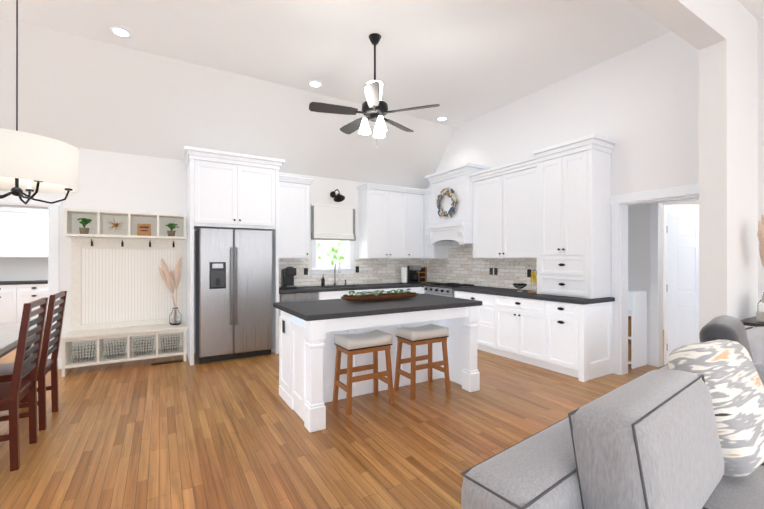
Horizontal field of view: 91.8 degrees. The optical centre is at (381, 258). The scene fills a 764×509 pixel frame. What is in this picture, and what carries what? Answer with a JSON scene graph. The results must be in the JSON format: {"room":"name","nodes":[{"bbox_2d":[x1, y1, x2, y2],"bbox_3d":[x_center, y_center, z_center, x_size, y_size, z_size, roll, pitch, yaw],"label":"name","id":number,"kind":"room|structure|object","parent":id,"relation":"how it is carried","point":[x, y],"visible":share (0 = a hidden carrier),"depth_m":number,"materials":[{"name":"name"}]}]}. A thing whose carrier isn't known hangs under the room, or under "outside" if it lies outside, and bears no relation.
{"room":"kitchen","nodes":[
{"label":"kitchen","id":0,"kind":"room"},
{"bbox_2d":[0,205,47,280],"bbox_3d":[-7.126,0.084,8.168,2.300,2.600,0.100,0,0,-31],"label":"wall","id":1,"kind":"structure","parent":0,"point":[22,269],"depth_m":7.83,"materials":[{"name":"paint"}]},
{"bbox_2d":[0,211,23,257],"bbox_3d":[-7.653,-0.492,7.587,0.579,0.951,0.350,0,0,-31],"label":"upper cabinet","id":2,"kind":"object","parent":1,"relation":"attached to","point":[23,232],"depth_m":7.49,"materials":[{"name":"paint"}]},
{"bbox_2d":[24,211,47,257],"bbox_3d":[-7.232,-0.492,7.839,0.638,0.951,0.350,0,0,-31],"label":"upper cabinet","id":3,"kind":"object","parent":1,"relation":"attached to","point":[35,222],"depth_m":7.68,"materials":[{"name":"paint"}]},
{"bbox_2d":[0,148,426,358],"bbox_3d":[-3.683,-0.600,4.897,10.950,3.960,0.150,0,0,-31],"label":"wall","id":4,"kind":"structure","parent":0,"point":[112,181],"depth_m":5.03,"materials":[{"name":"paint"}]},
{"bbox_2d":[190,154,277,229],"bbox_3d":[-2.148,-0.874,5.340,1.050,0.909,0.660,0,0,-31],"label":"upper cabinet","id":5,"kind":"object","parent":4,"relation":"attached to","point":[228,190],"depth_m":5.03,"materials":[{"name":"paint"}]},
{"bbox_2d":[279,175,313,257],"bbox_3d":[-1.456,-0.634,5.908,0.620,1.270,0.395,0,0,-31],"label":"upper cabinet","id":6,"kind":"object","parent":4,"relation":"attached to","point":[293,216],"visible":0.71,"depth_m":5.79,"materials":[{"name":"paint"}]},
{"bbox_2d":[310,207,355,274],"bbox_3d":[-0.888,-0.295,6.535,0.850,1.145,0.199,0,0,-31],"label":"window","id":7,"kind":"structure","parent":4,"relation":"in","point":[316,269],"depth_m":6.56,"materials":[{"name":"paint"}]},
{"bbox_2d":[311,203,355,240],"bbox_3d":[-0.836,-0.620,6.449,0.830,0.615,0.050,0,0,-31],"label":"roman shade","id":8,"kind":"object","parent":7,"relation":"attached to","point":[332,222],"visible":1,"depth_m":6.44,"materials":[{"name":"fabric"}]},
{"bbox_2d":[330,189,344,201],"bbox_3d":[-0.769,-1.074,6.338,0.200,0.225,0.364,0,0,-31],"label":"sconce","id":9,"kind":"object","parent":4,"relation":"attached to","point":[338,197],"visible":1,"depth_m":6.32,"materials":[{"name":"black metal"}]},
{"bbox_2d":[279,259,426,286],"bbox_3d":[-0.447,0.237,6.731,3.190,0.466,0.017,0,0,-31],"label":"backsplash","id":10,"kind":"structure","parent":4,"relation":"attached to","point":[371,271],"depth_m":6.77,"materials":[{"name":"beige tile"}]},
{"bbox_2d":[356,187,411,257],"bbox_3d":[0.041,-0.623,6.830,0.887,1.251,0.349,0,0,-31],"label":"upper cabinet","id":11,"kind":"object","parent":4,"relation":"attached to","point":[391,221],"depth_m":6.66,"materials":[{"name":"paint"}]},
{"bbox_2d":[412,191,423,257],"bbox_3d":[0.525,-0.622,7.120,0.474,1.251,0.349,0,0,-31],"label":"upper cabinet","id":12,"kind":"object","parent":4,"relation":"attached to","point":[417,196],"depth_m":7.02,"materials":[{"name":"paint"}]},
{"bbox_2d":[0,17,455,188],"bbox_3d":[-3.491,-1.941,4.431,10.800,1.120,0.890,0,0,-31],"label":"ceiling slope","id":13,"kind":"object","parent":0,"point":[76,91],"visible":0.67,"depth_m":4.89,"materials":[{"name":"paint"}]},
{"bbox_2d":[0,328,663,508],"bbox_3d":[-0.787,1.408,3.510,14.900,0.060,15.200,0,0,-31],"label":"floor","id":14,"kind":"structure","parent":0,"point":[222,434],"depth_m":2.85,"materials":[{"name":"brown wood"}]},
{"bbox_2d":[0,283,19,323],"bbox_3d":[-7.575,0.951,7.456,0.579,0.865,0.652,0,0,-31],"label":"base cabinet","id":15,"kind":"object","parent":14,"relation":"on","point":[9,292],"depth_m":7.28,"materials":[{"name":"paint"}]},
{"bbox_2d":[4,280,47,282],"bbox_3d":[-6.936,0.497,7.849,2.080,0.045,0.635,0,0,-31],"label":"countertop","id":16,"kind":"structure","parent":15,"relation":"on","point":[35,281],"depth_m":7.57,"materials":[{"name":"black stone"}]},
{"bbox_2d":[0,321,45,402],"bbox_3d":[-3.429,0.994,2.425,1.550,0.765,1.950,0,0,-31],"label":"dining table","id":17,"kind":"object","parent":14,"relation":"on","point":[9,334],"visible":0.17,"depth_m":3.02,"materials":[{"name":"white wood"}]},
{"bbox_2d":[0,297,48,471],"bbox_3d":[-2.648,0.837,2.502,0.510,1.080,0.450,0,0,-31],"label":"dining chair","id":18,"kind":"object","parent":14,"relation":"on","point":[15,391],"visible":1,"depth_m":2.51,"materials":[{"name":"brown wood"}]},
{"bbox_2d":[0,291,66,430],"bbox_3d":[-2.987,0.838,3.069,0.510,1.080,0.450,0,0,-31],"label":"dining chair","id":19,"kind":"object","parent":14,"relation":"on","point":[46,366],"visible":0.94,"depth_m":3.01,"materials":[{"name":"brown wood"}]},
{"bbox_2d":[20,283,47,321],"bbox_3d":[-7.155,0.951,7.708,0.638,0.865,0.652,0,0,-31],"label":"base cabinet","id":20,"kind":"object","parent":14,"relation":"on","point":[29,292],"depth_m":7.44,"materials":[{"name":"paint"}]},
{"bbox_2d":[60,208,187,376],"bbox_3d":[-3.268,0.392,4.797,1.310,1.975,0.440,0,0,-31],"label":"hall tree","id":21,"kind":"object","parent":14,"relation":"on","point":[120,291],"visible":0.96,"depth_m":4.87,"materials":[{"name":"white wood"}]},
{"bbox_2d":[71,342,96,362],"bbox_3d":[-3.665,1.159,4.567,0.230,0.180,0.260,0,0,-31],"label":"wire basket","id":22,"kind":"object","parent":21,"relation":"in","point":[78,356],"visible":0.96,"depth_m":4.51,"materials":[{"name":"black metal"}]},
{"bbox_2d":[77,218,91,233],"bbox_3d":[-3.691,-0.400,4.604,0.143,0.202,0.139,0,0,-31],"label":"plant pot","id":23,"kind":"object","parent":21,"relation":"on","point":[84,222],"visible":0.96,"depth_m":4.58,"materials":[{"name":"ceramic"}]},
{"bbox_2d":[103,339,126,358],"bbox_3d":[-3.404,1.159,4.724,0.230,0.180,0.260,0,0,-31],"label":"wire basket","id":24,"kind":"object","parent":21,"relation":"in","point":[117,349],"visible":1,"depth_m":4.67,"materials":[{"name":"black metal"}]},
{"bbox_2d":[109,218,124,231],"bbox_3d":[-3.415,-0.427,4.747,0.185,0.204,0.182,0,0,-31],"label":"decor","id":25,"kind":"object","parent":21,"relation":"on","point":[115,225],"visible":1,"depth_m":4.76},
{"bbox_2d":[132,337,153,355],"bbox_3d":[-3.142,1.159,4.881,0.230,0.180,0.260,0,0,-31],"label":"wire basket","id":26,"kind":"object","parent":21,"relation":"in","point":[142,340],"visible":1,"depth_m":4.83,"materials":[{"name":"black metal"}]},
{"bbox_2d":[137,223,150,235],"bbox_3d":[-3.160,-0.378,4.923,0.150,0.160,0.062,0,0,-31],"label":"block sign","id":27,"kind":"object","parent":21,"relation":"on","point":[143,229],"visible":0.88,"depth_m":4.90,"materials":[{"name":"brown wood"}]},
{"bbox_2d":[160,334,179,352],"bbox_3d":[-2.880,1.159,5.037,0.230,0.180,0.260,0,0,-31],"label":"wire basket","id":28,"kind":"object","parent":21,"relation":"in","point":[163,338],"visible":1,"depth_m":5.02,"materials":[{"name":"black metal"}]},
{"bbox_2d":[159,257,181,324],"bbox_3d":[-2.896,0.444,5.069,0.284,0.936,0.212,0,0,-31],"label":"vase","id":29,"kind":"object","parent":21,"relation":"on","point":[171,280],"visible":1,"depth_m":5.07,"materials":[{"name":"clear glass"}]},
{"bbox_2d":[166,223,178,235],"bbox_3d":[-2.884,-0.390,5.090,0.164,0.184,0.174,0,0,-31],"label":"plant pot","id":30,"kind":"object","parent":21,"relation":"on","point":[171,227],"visible":0.98,"depth_m":5.05,"materials":[{"name":"ceramic"}]},
{"bbox_2d":[151,359,182,364],"bbox_3d":[-2.843,1.376,4.902,0.360,0.007,0.100,0,0,-31],"label":"floor vent","id":31,"kind":"object","parent":14,"relation":"in","point":[166,362],"visible":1,"depth_m":4.88,"materials":[{"name":"brown metal"}]},
{"bbox_2d":[195,228,271,362],"bbox_3d":[-2.108,0.493,5.272,0.930,1.775,0.756,0,0,-31],"label":"refrigerator","id":32,"kind":"object","parent":14,"relation":"on","point":[233,293],"visible":1,"depth_m":4.99,"materials":[{"name":"grey metal"}]},
{"bbox_2d":[280,292,318,301],"bbox_3d":[-1.365,0.951,5.782,0.590,0.860,0.641,0,0,-31],"label":"dishwasher","id":33,"kind":"object","parent":14,"relation":"on","point":[293,297],"visible":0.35,"depth_m":5.54,"materials":[{"name":"grey plastic"}]},
{"bbox_2d":[319,290,370,299],"bbox_3d":[-0.741,0.949,6.184,0.878,0.865,0.653,0,0,-31],"label":"base cabinet","id":34,"kind":"object","parent":14,"relation":"on","point":[332,292],"depth_m":5.84,"materials":[{"name":"paint"}]},
{"bbox_2d":[279,282,437,293],"bbox_3d":[-0.290,0.495,6.465,3.196,0.045,0.635,0,0,-31],"label":"countertop","id":35,"kind":"structure","parent":34,"relation":"on","point":[379,286],"depth_m":6.14,"materials":[{"name":"black stone"}]},
{"bbox_2d":[281,267,296,288],"bbox_3d":[-1.451,0.298,5.771,0.180,0.340,0.260,0,0,-31],"label":"pod coffee maker","id":36,"kind":"object","parent":35,"relation":"on","point":[288,274],"visible":1,"depth_m":5.74,"materials":[{"name":"black plastic"}]},
{"bbox_2d":[321,274,324,285],"bbox_3d":[-0.991,0.367,6.229,0.060,0.204,0.065,0,0,-31],"label":"soap bottle","id":37,"kind":"object","parent":35,"relation":"on","point":[322,281],"visible":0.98,"depth_m":6.21,"materials":[{"name":"black glass"}]},
{"bbox_2d":[333,260,346,284],"bbox_3d":[-0.686,0.250,6.396,0.244,0.438,0.234,0,0,-31],"label":"gooseneck faucet","id":38,"kind":"object","parent":35,"relation":"on","point":[335,282],"visible":1,"depth_m":6.41,"materials":[{"name":"silver metal"}]},
{"bbox_2d":[400,266,407,282],"bbox_3d":[0.422,0.307,6.984,0.148,0.325,0.150,0,0,-31],"label":"paper towel roll","id":39,"kind":"object","parent":35,"relation":"on","point":[404,274],"visible":1,"depth_m":6.94,"materials":[{"name":"white paper"}]},
{"bbox_2d":[407,265,420,282],"bbox_3d":[0.612,0.300,7.075,0.180,0.340,0.220,0,0,-31],"label":"drip coffee maker","id":40,"kind":"object","parent":35,"relation":"on","point":[412,275],"visible":0.96,"depth_m":7.02,"materials":[{"name":"black plastic"}]},
{"bbox_2d":[417,267,426,282],"bbox_3d":[0.770,0.320,7.239,0.200,0.300,0.100,0,0,-31],"label":"spice rack","id":41,"kind":"object","parent":35,"relation":"on","point":[422,273],"visible":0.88,"depth_m":7.24,"materials":[{"name":"brown wood"}]},
{"bbox_2d":[333,330,393,414],"bbox_3d":[-0.177,1.048,3.514,0.486,0.660,0.336,0,0,-31],"label":"stool","id":42,"kind":"object","parent":14,"relation":"on","point":[374,342],"visible":1,"depth_m":3.46,"materials":[{"name":"brown wood"}]},
{"bbox_2d":[279,306,479,432],"bbox_3d":[-0.017,0.936,3.802,1.856,0.885,0.955,0,0,-31],"label":"kitchen island","id":43,"kind":"object","parent":14,"relation":"on","point":[309,330],"depth_m":3.57,"materials":[{"name":"paint"}]},
{"bbox_2d":[273,294,481,321],"bbox_3d":[-0.022,0.471,3.811,1.920,0.045,0.990,0,0,-31],"label":"island countertop","id":44,"kind":"structure","parent":43,"relation":"on","point":[329,308],"depth_m":3.52,"materials":[{"name":"black stone"}]},
{"bbox_2d":[341,288,418,301],"bbox_3d":[0.001,0.385,3.889,0.920,0.121,0.230,0,0,-31],"label":"bowl","id":45,"kind":"object","parent":44,"relation":"on","point":[380,296],"visible":1,"depth_m":3.82,"materials":[{"name":"brown wood"}]},
{"bbox_2d":[371,286,398,293],"bbox_3d":[-0.150,0.950,6.537,0.617,0.865,0.653,0,0,-31],"label":"base cabinet","id":46,"kind":"object","parent":14,"relation":"on","point":[386,288],"depth_m":6.35,"materials":[{"name":"paint"}]},
{"bbox_2d":[399,286,421,293],"bbox_3d":[0.308,0.950,6.811,0.566,0.865,0.653,0,0,-31],"label":"base cabinet","id":47,"kind":"object","parent":14,"relation":"on","point":[418,289],"depth_m":6.62,"materials":[{"name":"paint"}]},
{"bbox_2d":[394,323,450,399],"bbox_3d":[0.419,1.049,3.871,0.486,0.660,0.336,0,0,-31],"label":"stool","id":48,"kind":"object","parent":14,"relation":"on","point":[428,334],"visible":1,"depth_m":3.81,"materials":[{"name":"brown wood"}]},
{"bbox_2d":[424,283,476,296],"bbox_3d":[1.190,0.914,6.406,0.688,0.935,0.754,0,0,-31],"label":"range","id":49,"kind":"object","parent":14,"relation":"on","point":[442,289],"visible":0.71,"depth_m":6.24,"materials":[{"name":"silver metal"}]},
{"bbox_2d":[453,288,492,352],"bbox_3d":[1.645,0.949,5.710,0.663,0.865,0.897,0,0,-31],"label":"base cabinet","id":50,"kind":"object","parent":14,"relation":"on","point":[485,329],"depth_m":5.40,"materials":[{"name":"paint"}]},
{"bbox_2d":[493,296,536,365],"bbox_3d":[2.065,0.948,5.007,0.663,0.865,0.859,0,0,-31],"label":"base cabinet","id":51,"kind":"object","parent":14,"relation":"on","point":[514,317],"depth_m":4.92,"materials":[{"name":"paint"}]},
{"bbox_2d":[537,300,614,381],"bbox_3d":[2.365,0.947,4.506,0.663,0.865,0.545,0,0,-31],"label":"base cabinet","id":52,"kind":"object","parent":14,"relation":"on","point":[570,336],"depth_m":4.32,"materials":[{"name":"paint"}]},
{"bbox_2d":[457,288,614,303],"bbox_3d":[1.967,0.493,5.180,0.655,0.045,2.138,0,0,-31],"label":"countertop","id":53,"kind":"structure","parent":52,"relation":"on","point":[496,291],"depth_m":4.68,"materials":[{"name":"black stone"}]},
{"bbox_2d":[512,283,526,291],"bbox_3d":[1.937,0.412,5.211,0.196,0.110,0.196,0,0,-31],"label":"glass bowl","id":54,"kind":"object","parent":53,"relation":"on","point":[519,286],"visible":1,"depth_m":5.17,"materials":[{"name":"black"}]},
{"bbox_2d":[528,270,536,292],"bbox_3d":[2.079,0.310,5.051,0.167,0.314,0.170,0,0,-31],"label":"hanger","id":55,"kind":"object","parent":53,"relation":"on","point":[534,275],"visible":0.62,"depth_m":5.06,"materials":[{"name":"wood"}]},
{"bbox_2d":[533,133,616,298],"bbox_3d":[2.393,-0.472,4.634,0.485,1.877,0.800,0,0,-31],"label":"tall cabinet","id":56,"kind":"object","parent":53,"relation":"on","point":[573,218],"visible":1,"depth_m":4.45,"materials":[{"name":"paint"}]},
{"bbox_2d":[460,315,763,508],"bbox_3d":[1.444,0.859,1.458,2.300,1.032,1.020,0,0,-37],"label":"sofa","id":57,"kind":"object","parent":14,"relation":"on","point":[683,428],"visible":1,"depth_m":1.20,"materials":[{"name":"grey fabric"}]},
{"bbox_2d":[628,290,646,368],"bbox_3d":[3.145,0.902,4.954,0.350,0.955,0.560,0,0,-31],"label":"storage bench","id":58,"kind":"object","parent":14,"relation":"on","point":[637,328],"visible":0.38,"depth_m":4.69,"materials":[{"name":"paint"}]},
{"bbox_2d":[740,316,763,326],"bbox_3d":[3.601,0.975,3.403,0.680,0.805,0.350,0,0,-31],"label":"console table","id":59,"kind":"object","parent":14,"relation":"on","point":[751,321],"visible":0.1,"depth_m":3.31,"materials":[{"name":"black metal"}]},
{"bbox_2d":[756,295,763,321],"bbox_3d":[3.489,0.450,3.319,0.160,0.240,0.160,0,0,-31],"label":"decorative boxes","id":60,"kind":"object","parent":59,"relation":"on","point":[760,315],"visible":0.98,"depth_m":3.33,"materials":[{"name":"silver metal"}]},
{"bbox_2d":[757,214,763,310],"bbox_3d":[3.556,0.066,3.372,0.310,1.008,0.236,0,0,-31],"label":"vase","id":61,"kind":"object","parent":59,"relation":"on","point":[760,233],"visible":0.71,"depth_m":3.38,"materials":[{"name":"clear glass"}]},
{"bbox_2d":[745,327,763,385],"bbox_3d":[3.119,0.977,2.631,0.860,0.800,0.920,0,0,-31],"label":"armchair","id":62,"kind":"object","parent":14,"relation":"on","point":[755,336],"visible":0.23,"depth_m":2.69,"materials":[{"name":"grey fabric"}]},
{"bbox_2d":[0,0,763,126],"bbox_3d":[-0.627,-2.476,0.307,11.480,0.100,9.130,0,0,-31],"label":"ceiling","id":63,"kind":"structure","parent":0,"point":[460,62],"depth_m":4.08,"materials":[{"name":"paint"}]},
{"bbox_2d":[0,0,78,203],"bbox_3d":[-2.376,-1.396,2.411,0.630,2.048,0.630,0,0,-31],"label":"pendant lamp","id":64,"kind":"object","parent":63,"relation":"hanging from","point":[30,163],"visible":1,"depth_m":2.33,"materials":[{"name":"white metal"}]},
{"bbox_2d":[110,26,131,37],"bbox_3d":[-2.784,-2.412,3.952,0.196,0.012,0.196,0,0,-31],"label":"recessed light","id":65,"kind":"object","parent":63,"relation":"in","point":[122,32],"visible":0.98,"depth_m":3.95,"materials":[{"name":"white"}]},
{"bbox_2d":[308,80,322,87],"bbox_3d":[-0.922,-2.411,5.124,0.196,0.012,0.196,0,0,-31],"label":"recessed light","id":66,"kind":"object","parent":63,"relation":"in","point":[315,83],"visible":0.98,"depth_m":5.11,"materials":[{"name":"white"}]},
{"bbox_2d":[309,33,439,148],"bbox_3d":[-0.110,-1.807,4.075,1.366,1.218,1.329,0,0,-31],"label":"ceiling fan","id":67,"kind":"object","parent":63,"relation":"hanging from","point":[374,108],"visible":1,"depth_m":3.96,"materials":[{"name":"black metal"}]},
{"bbox_2d":[436,116,447,120],"bbox_3d":[1.037,-2.409,6.389,0.196,0.012,0.196,0,0,-31],"label":"recessed light","id":68,"kind":"object","parent":63,"relation":"in","point":[442,118],"visible":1,"depth_m":6.38,"materials":[{"name":"white"}]},
{"bbox_2d":[427,31,698,296],"bbox_3d":[2.157,-0.519,5.652,0.150,3.800,4.550,0,0,-31],"label":"wall","id":69,"kind":"structure","parent":0,"point":[640,104],"depth_m":4.37,"materials":[{"name":"paint"}]},
{"bbox_2d":[424,187,447,257],"bbox_3d":[0.924,-0.652,7.178,0.395,1.310,0.654,0,0,-31],"label":"upper cabinet","id":70,"kind":"object","parent":69,"relation":"attached to","point":[435,251],"visible":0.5,"depth_m":6.96,"materials":[{"name":"paint"}]},
{"bbox_2d":[425,163,490,245],"bbox_3d":[1.270,-0.863,6.439,0.560,1.290,1.110,0,0,-31],"label":"range hood","id":71,"kind":"object","parent":69,"relation":"attached to","point":[457,226],"visible":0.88,"depth_m":6.19,"materials":[{"name":"paint"}]},
{"bbox_2d":[436,187,457,218],"bbox_3d":[1.107,-0.941,6.327,0.071,0.549,0.548,0,0,-31],"label":"decor","id":72,"kind":"object","parent":71,"relation":"attached to","point":[452,195],"visible":1,"depth_m":6.30,"materials":[{"name":"multicoloured"}]},
{"bbox_2d":[427,245,536,290],"bbox_3d":[1.656,0.120,6.320,0.017,0.700,2.848,0,0,-31],"label":"backsplash","id":73,"kind":"structure","parent":69,"relation":"attached to","point":[460,264],"depth_m":6.33,"materials":[{"name":"beige tile"}]},
{"bbox_2d":[470,156,536,257],"bbox_3d":[1.900,-0.677,5.532,0.410,1.355,1.237,0,0,-31],"label":"upper cabinet","id":74,"kind":"object","parent":69,"relation":"attached to","point":[505,211],"visible":0.85,"depth_m":5.41,"materials":[{"name":"paint"}]},
{"bbox_2d":[628,199,698,366],"bbox_3d":[3.164,0.081,5.380,0.100,2.600,3.050,0,0,-31],"label":"wall","id":75,"kind":"structure","parent":0,"point":[638,247],"depth_m":4.84,"materials":[{"name":"paint"}]},
{"bbox_2d":[664,205,698,364],"bbox_3d":[4.031,0.346,4.726,0.807,2.052,0.190,0,0,2],"label":"door","id":76,"kind":"structure","parent":75,"relation":"in","point":[681,275],"depth_m":4.71,"materials":[{"name":"paint"}]},
{"bbox_2d":[627,0,726,49],"bbox_3d":[0.987,-2.199,2.187,4.820,0.450,0.200,0,0,-31],"label":"header beam","id":77,"kind":"structure","parent":0,"point":[699,24],"depth_m":3.12,"materials":[{"name":"paint"}]},
{"bbox_2d":[663,200,698,329],"bbox_3d":[5.696,0.083,6.895,0.100,2.600,3.050,0,0,-31],"label":"door frame","id":78,"kind":"structure","parent":0,"point":[694,202],"depth_m":7.19,"materials":[{"name":"paint"}]},
{"bbox_2d":[699,0,757,342],"bbox_3d":[4.814,-0.521,4.474,4.100,3.800,0.200,0,0,-31],"label":"wall","id":79,"kind":"structure","parent":0,"point":[728,175],"depth_m":3.46,"materials":[{"name":"paint"}]},
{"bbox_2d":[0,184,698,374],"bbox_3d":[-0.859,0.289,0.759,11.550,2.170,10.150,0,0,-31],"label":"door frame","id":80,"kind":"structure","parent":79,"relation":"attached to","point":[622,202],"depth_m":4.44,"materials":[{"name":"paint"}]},
{"bbox_2d":[758,18,763,301],"bbox_3d":[5.230,-0.525,1.548,0.150,3.800,5.250,0,0,-31],"label":"wall","id":81,"kind":"structure","parent":0,"point":[760,136],"depth_m":3.75,"materials":[{"name":"paint"}]},
{"label":"outside","id":82,"kind":"structure","parent":0,"visible":0},
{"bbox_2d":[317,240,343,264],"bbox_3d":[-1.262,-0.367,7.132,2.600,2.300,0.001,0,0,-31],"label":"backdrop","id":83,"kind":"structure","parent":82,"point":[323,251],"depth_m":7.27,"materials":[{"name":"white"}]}
]}

